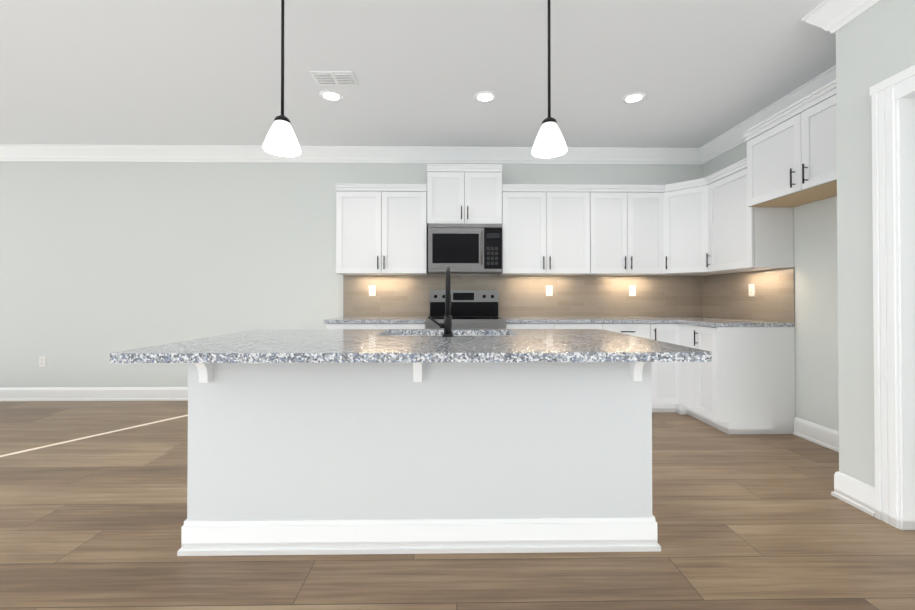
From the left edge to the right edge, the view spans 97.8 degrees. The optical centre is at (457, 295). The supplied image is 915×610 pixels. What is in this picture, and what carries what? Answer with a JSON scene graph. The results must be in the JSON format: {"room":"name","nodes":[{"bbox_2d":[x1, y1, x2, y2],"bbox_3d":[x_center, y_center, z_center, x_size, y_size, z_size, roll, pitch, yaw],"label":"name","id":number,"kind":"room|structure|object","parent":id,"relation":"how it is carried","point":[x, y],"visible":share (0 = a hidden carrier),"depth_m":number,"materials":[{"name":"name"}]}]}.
{"room":"kitchen","nodes":[
{"label":"kitchen","id":0,"kind":"room"},
{"bbox_2d":[0,161,702,387],"bbox_3d":[-2.556,-0.239,4.498,10.910,2.790,0.120,0,0,-1],"label":"wall","id":1,"kind":"structure","parent":0,"point":[100,262],"depth_m":4.43,"materials":[{"name":"white paint"}]},
{"bbox_2d":[39,356,45,366],"bbox_3d":[-4.570,0.725,4.397,0.072,0.116,0.008,0,0,-1],"label":"outlet","id":2,"kind":"object","parent":1,"relation":"attached to","point":[42,361],"visible":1,"depth_m":4.39,"materials":[{"name":"white plastic"}]},
{"bbox_2d":[0,387,187,400],"bbox_3d":[-4.641,1.084,4.385,6.738,0.143,0.024,0,0,-1],"label":"baseboard","id":3,"kind":"structure","parent":1,"relation":"attached to","point":[33,393],"depth_m":4.39,"materials":[{"name":"white wood"}]},
{"bbox_2d":[0,144,702,164],"bbox_3d":[-2.614,-1.560,4.396,10.790,0.150,0.104,0,0,-1],"label":"crown molding","id":4,"kind":"structure","parent":1,"relation":"attached to","point":[8,152],"depth_m":4.41,"materials":[{"name":"white wood"}]},
{"bbox_2d":[335,183,428,275],"bbox_3d":[-0.786,-0.686,4.272,0.932,0.920,0.386,0,0,-1],"label":"upper cabinet","id":5,"kind":"object","parent":1,"relation":"attached to","point":[381,229],"visible":1,"depth_m":4.12,"materials":[{"name":"white wood"}]},
{"bbox_2d":[427,164,501,224],"bbox_3d":[0.070,-1.042,4.283,0.776,0.607,0.396,0,0,-1],"label":"upper cabinet","id":6,"kind":"object","parent":1,"relation":"attached to","point":[464,193],"visible":0.88,"depth_m":4.13,"materials":[{"name":"white wood"}]},
{"bbox_2d":[428,223,501,273],"bbox_3d":[0.075,-0.488,4.247,0.757,0.493,0.459,0,0,-1],"label":"microwave","id":7,"kind":"object","parent":6,"relation":"attached to","point":[466,248],"visible":1,"depth_m":4.06,"materials":[{"name":"silver metal"}]},
{"bbox_2d":[343,275,702,316],"bbox_3d":[0.754,0.003,4.481,4.052,0.464,0.008,0,0,-1],"label":"tile backsplash","id":8,"kind":"structure","parent":1,"relation":"attached to","point":[396,295],"depth_m":4.48,"materials":[{"name":"beige tile"}]},
{"bbox_2d":[369,285,375,295],"bbox_3d":[-0.950,-0.054,4.448,0.072,0.116,0.008,0,0,-1],"label":"outlet","id":9,"kind":"object","parent":8,"relation":"attached to","point":[372,290],"visible":1,"depth_m":4.45,"materials":[{"name":"white plastic"}]},
{"bbox_2d":[546,286,552,295],"bbox_3d":[1.030,-0.054,4.478,0.072,0.116,0.008,0,0,-1],"label":"outlet","id":10,"kind":"object","parent":8,"relation":"attached to","point":[549,290],"visible":1,"depth_m":4.48,"materials":[{"name":"white plastic"}]},
{"bbox_2d":[498,186,597,275],"bbox_3d":[0.949,-0.679,4.316,0.976,0.906,0.351,0,0,-1],"label":"upper cabinet","id":11,"kind":"object","parent":1,"relation":"attached to","point":[547,230],"depth_m":4.15,"materials":[{"name":"white wood"}]},
{"bbox_2d":[594,186,629,275],"bbox_3d":[1.570,-0.678,4.325,0.510,0.906,0.351,0,0,-1],"label":"upper cabinet","id":12,"kind":"object","parent":1,"relation":"attached to","point":[609,197],"depth_m":4.16,"materials":[{"name":"white wood"}]},
{"bbox_2d":[629,286,635,295],"bbox_3d":[1.970,-0.054,4.491,0.072,0.116,0.008,0,0,-1],"label":"outlet","id":13,"kind":"object","parent":1,"relation":"attached to","point":[632,290],"visible":1,"depth_m":4.49,"materials":[{"name":"white plastic"}]},
{"bbox_2d":[622,185,661,275],"bbox_3d":[1.951,-0.679,4.311,0.494,0.906,0.390,0,0,-1],"label":"upper cabinet","id":14,"kind":"object","parent":1,"relation":"attached to","point":[641,244],"depth_m":4.16,"materials":[{"name":"white wood"}]},
{"bbox_2d":[658,177,715,275],"bbox_3d":[2.438,-0.680,4.169,0.687,0.906,0.688,0,0,-1],"label":"upper cabinet","id":15,"kind":"object","parent":1,"relation":"attached to","point":[681,205],"depth_m":4.04,"materials":[{"name":"white wood"}]},
{"bbox_2d":[0,0,835,147],"bbox_3d":[-2.104,-1.709,0.297,11.690,0.080,8.720,0,0,-1],"label":"ceiling","id":16,"kind":"structure","parent":0,"point":[699,73],"depth_m":2.90,"materials":[{"name":"white paint"}]},
{"bbox_2d":[262,0,301,156],"bbox_3d":[-0.889,-1.195,2.031,0.182,0.917,0.182,0,0,-1],"label":"pendant light","id":17,"kind":"object","parent":16,"relation":"hanging from","point":[281,139],"visible":1,"depth_m":2.02,"materials":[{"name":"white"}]},
{"bbox_2d":[320,90,342,101],"bbox_3d":[-1.038,-1.640,3.282,0.184,0.008,0.184,0,0,-1],"label":"recessed light","id":18,"kind":"object","parent":16,"relation":"in","point":[331,95],"visible":1,"depth_m":3.27,"materials":[{"name":"white"}]},
{"bbox_2d":[309,71,357,85],"bbox_3d":[-0.931,-1.640,3.024,0.315,0.011,0.190,0,0,-1],"label":"ceiling vent","id":19,"kind":"object","parent":16,"relation":"in","point":[333,78],"visible":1,"depth_m":3.01,"materials":[{"name":"white metal"}]},
{"bbox_2d":[474,91,495,102],"bbox_3d":[0.229,-1.640,3.301,0.184,0.008,0.184,0,0,-1],"label":"recessed light","id":20,"kind":"object","parent":16,"relation":"in","point":[485,96],"visible":1,"depth_m":3.29,"materials":[{"name":"white plastic"}]},
{"bbox_2d":[531,0,567,157],"bbox_3d":[0.470,-1.195,2.051,0.182,0.917,0.182,0,0,-1],"label":"pendant light","id":21,"kind":"object","parent":16,"relation":"hanging from","point":[549,142],"visible":1,"depth_m":2.04,"materials":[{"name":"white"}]},
{"bbox_2d":[622,92,645,103],"bbox_3d":[1.467,-1.639,3.319,0.184,0.008,0.184,0,0,-1],"label":"recessed light","id":22,"kind":"object","parent":16,"relation":"in","point":[635,97],"visible":1,"depth_m":3.31,"materials":[{"name":"white plastic"}]},
{"bbox_2d":[0,400,914,609],"bbox_3d":[-2.104,1.151,0.273,11.690,0.060,8.720,0,0,-1],"label":"floor","id":23,"kind":"structure","parent":0,"point":[93,505],"depth_m":1.78,"materials":[{"name":"brown wood"}]},
{"bbox_2d":[326,321,425,328],"bbox_3d":[-0.782,0.711,4.129,0.947,0.885,0.651,0,0,-1],"label":"base cabinet","id":24,"kind":"object","parent":23,"relation":"on","point":[327,326],"depth_m":3.81,"materials":[{"name":"white wood"}]},
{"bbox_2d":[324,317,427,324],"bbox_3d":[-0.789,0.250,4.118,0.962,0.035,0.664,0,0,-1],"label":"countertop","id":25,"kind":"structure","parent":24,"relation":"on","point":[340,320],"depth_m":3.79,"materials":[{"name":"grey stone"}]},
{"bbox_2d":[177,333,677,555],"bbox_3d":[-0.165,0.694,2.132,2.123,0.885,0.936,0,0,-1],"label":"kitchen island","id":26,"kind":"object","parent":23,"relation":"on","point":[357,441],"depth_m":1.78,"materials":[{"name":"white paint"}]},
{"bbox_2d":[110,333,711,364],"bbox_3d":[-0.166,0.232,1.816,2.240,0.035,0.695,0,0,-1],"label":"island countertop","id":27,"kind":"structure","parent":26,"relation":"on","point":[427,348],"depth_m":1.57,"materials":[{"name":"grey stone"}]},
{"bbox_2d":[428,266,453,336],"bbox_3d":[-0.091,0.026,2.206,0.139,0.378,0.238,0,0,-1],"label":"faucet","id":28,"kind":"object","parent":27,"relation":"on","point":[446,325],"visible":1,"depth_m":2.11,"materials":[{"name":"black metal"}]},
{"bbox_2d":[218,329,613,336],"bbox_3d":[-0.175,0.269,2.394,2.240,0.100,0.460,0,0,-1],"label":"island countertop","id":29,"kind":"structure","parent":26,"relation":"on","point":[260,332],"depth_m":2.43,"materials":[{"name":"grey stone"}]},
{"bbox_2d":[426,290,505,328],"bbox_3d":[0.078,0.545,4.076,0.757,1.215,0.765,0,0,-1],"label":"range","id":30,"kind":"object","parent":23,"relation":"on","point":[474,309],"visible":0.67,"depth_m":4.37,"materials":[{"name":"silver metal"}]},
{"bbox_2d":[506,321,611,330],"bbox_3d":[0.956,0.711,4.154,0.987,0.885,0.651,0,0,-1],"label":"base cabinet","id":31,"kind":"object","parent":23,"relation":"on","point":[605,327],"depth_m":3.83,"materials":[{"name":"white wood"}]},
{"bbox_2d":[612,325,659,411],"bbox_3d":[1.622,0.711,4.164,0.585,0.885,0.651,0,0,-1],"label":"base cabinet","id":32,"kind":"object","parent":23,"relation":"on","point":[652,332],"depth_m":3.84,"materials":[{"name":"white wood"}]},
{"bbox_2d":[660,325,675,411],"bbox_3d":[1.973,0.711,4.169,0.357,0.885,0.651,0,0,-1],"label":"base cabinet","id":33,"kind":"object","parent":23,"relation":"on","point":[667,369],"depth_m":3.86,"materials":[{"name":"white wood"}]},
{"bbox_2d":[672,321,699,419],"bbox_3d":[2.441,0.707,3.705,0.694,0.885,0.332,0,0,-1],"label":"base cabinet","id":34,"kind":"object","parent":23,"relation":"on","point":[684,333],"depth_m":3.72,"materials":[{"name":"white wood"}]},
{"bbox_2d":[500,317,743,324],"bbox_3d":[1.619,0.251,4.154,2.312,0.035,0.664,0,0,-1],"label":"countertop","id":35,"kind":"structure","parent":34,"relation":"on","point":[511,320],"depth_m":3.85,"materials":[{"name":"grey stone"}]},
{"bbox_2d":[700,325,794,433],"bbox_3d":[2.467,0.705,3.450,0.650,0.885,0.300,0,0,-1],"label":"base cabinet","id":36,"kind":"object","parent":23,"relation":"on","point":[742,381],"depth_m":3.30,"materials":[{"name":"white wood"}]},
{"bbox_2d":[692,321,794,328],"bbox_3d":[2.451,0.246,3.565,0.665,0.035,0.538,0,0,-1],"label":"countertop","id":37,"kind":"structure","parent":36,"relation":"on","point":[711,324],"depth_m":3.36,"materials":[{"name":"grey stone"}]},
{"bbox_2d":[703,141,838,431],"bbox_3d":[2.902,-0.274,0.259,0.120,2.790,8.520,0,0,-1],"label":"wall","id":38,"kind":"structure","parent":0,"point":[816,316],"depth_m":3.12,"materials":[{"name":"white paint"}]},
{"bbox_2d":[703,267,794,322],"bbox_3d":[2.784,-0.002,3.896,0.008,0.464,1.170,0,0,-1],"label":"tile backsplash","id":39,"kind":"structure","parent":38,"relation":"attached to","point":[728,296],"depth_m":3.77,"materials":[{"name":"beige tile"}]},
{"bbox_2d":[749,284,754,295],"bbox_3d":[2.778,-0.050,3.772,0.008,0.116,0.072,0,0,-1],"label":"outlet","id":40,"kind":"object","parent":39,"relation":"attached to","point":[751,289],"visible":1,"depth_m":3.76,"materials":[{"name":"white plastic"}]},
{"bbox_2d":[706,158,793,273],"bbox_3d":[2.595,-0.684,3.626,0.389,0.906,0.616,0,0,-1],"label":"upper cabinet","id":41,"kind":"object","parent":38,"relation":"attached to","point":[713,224],"depth_m":3.46,"materials":[{"name":"white wood"}]},
{"bbox_2d":[700,65,835,163],"bbox_3d":[2.745,-1.568,3.347,0.104,0.150,2.120,0,0,-1],"label":"crown molding","id":42,"kind":"structure","parent":38,"relation":"attached to","point":[732,138],"depth_m":3.62,"materials":[{"name":"white wood"}]},
{"bbox_2d":[743,79,836,206],"bbox_3d":[2.586,-1.048,2.801,0.430,0.620,1.032,0,0,-1],"label":"upper cabinet","id":43,"kind":"object","parent":38,"relation":"attached to","point":[792,155],"visible":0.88,"depth_m":2.87,"materials":[{"name":"white wood"}]},
{"bbox_2d":[793,417,838,451],"bbox_3d":[2.793,1.070,2.784,0.024,0.143,1.036,0,0,-1],"label":"baseboard","id":44,"kind":"structure","parent":38,"relation":"attached to","point":[826,437],"depth_m":3.09,"materials":[{"name":"white wood"}]},
{"bbox_2d":[836,0,914,486],"bbox_3d":[2.531,-0.283,-0.867,0.655,2.790,6.280,0,0,-1],"label":"wall","id":45,"kind":"structure","parent":0,"point":[875,44],"depth_m":2.15,"materials":[{"name":"white paint"}]},
{"bbox_2d":[801,0,880,33],"bbox_3d":[2.151,-1.603,-0.810,0.104,0.150,6.384,0,0,-1],"label":"crown molding","id":46,"kind":"structure","parent":45,"relation":"attached to","point":[833,16],"depth_m":2.22,"materials":[{"name":"white wood"}]},
{"bbox_2d":[831,471,874,502],"bbox_3d":[2.448,1.066,2.273,0.629,0.143,0.024,0,0,-1],"label":"baseboard","id":47,"kind":"structure","parent":45,"relation":"attached to","point":[856,493],"depth_m":2.17,"materials":[{"name":"white wood"}]},
{"bbox_2d":[870,65,914,529],"bbox_3d":[2.215,0.024,1.490,0.143,2.214,1.143,0,0,-1],"label":"door frame","id":48,"kind":"structure","parent":45,"relation":"attached to","point":[893,153],"depth_m":1.96,"materials":[{"name":"white wood"}]}
]}

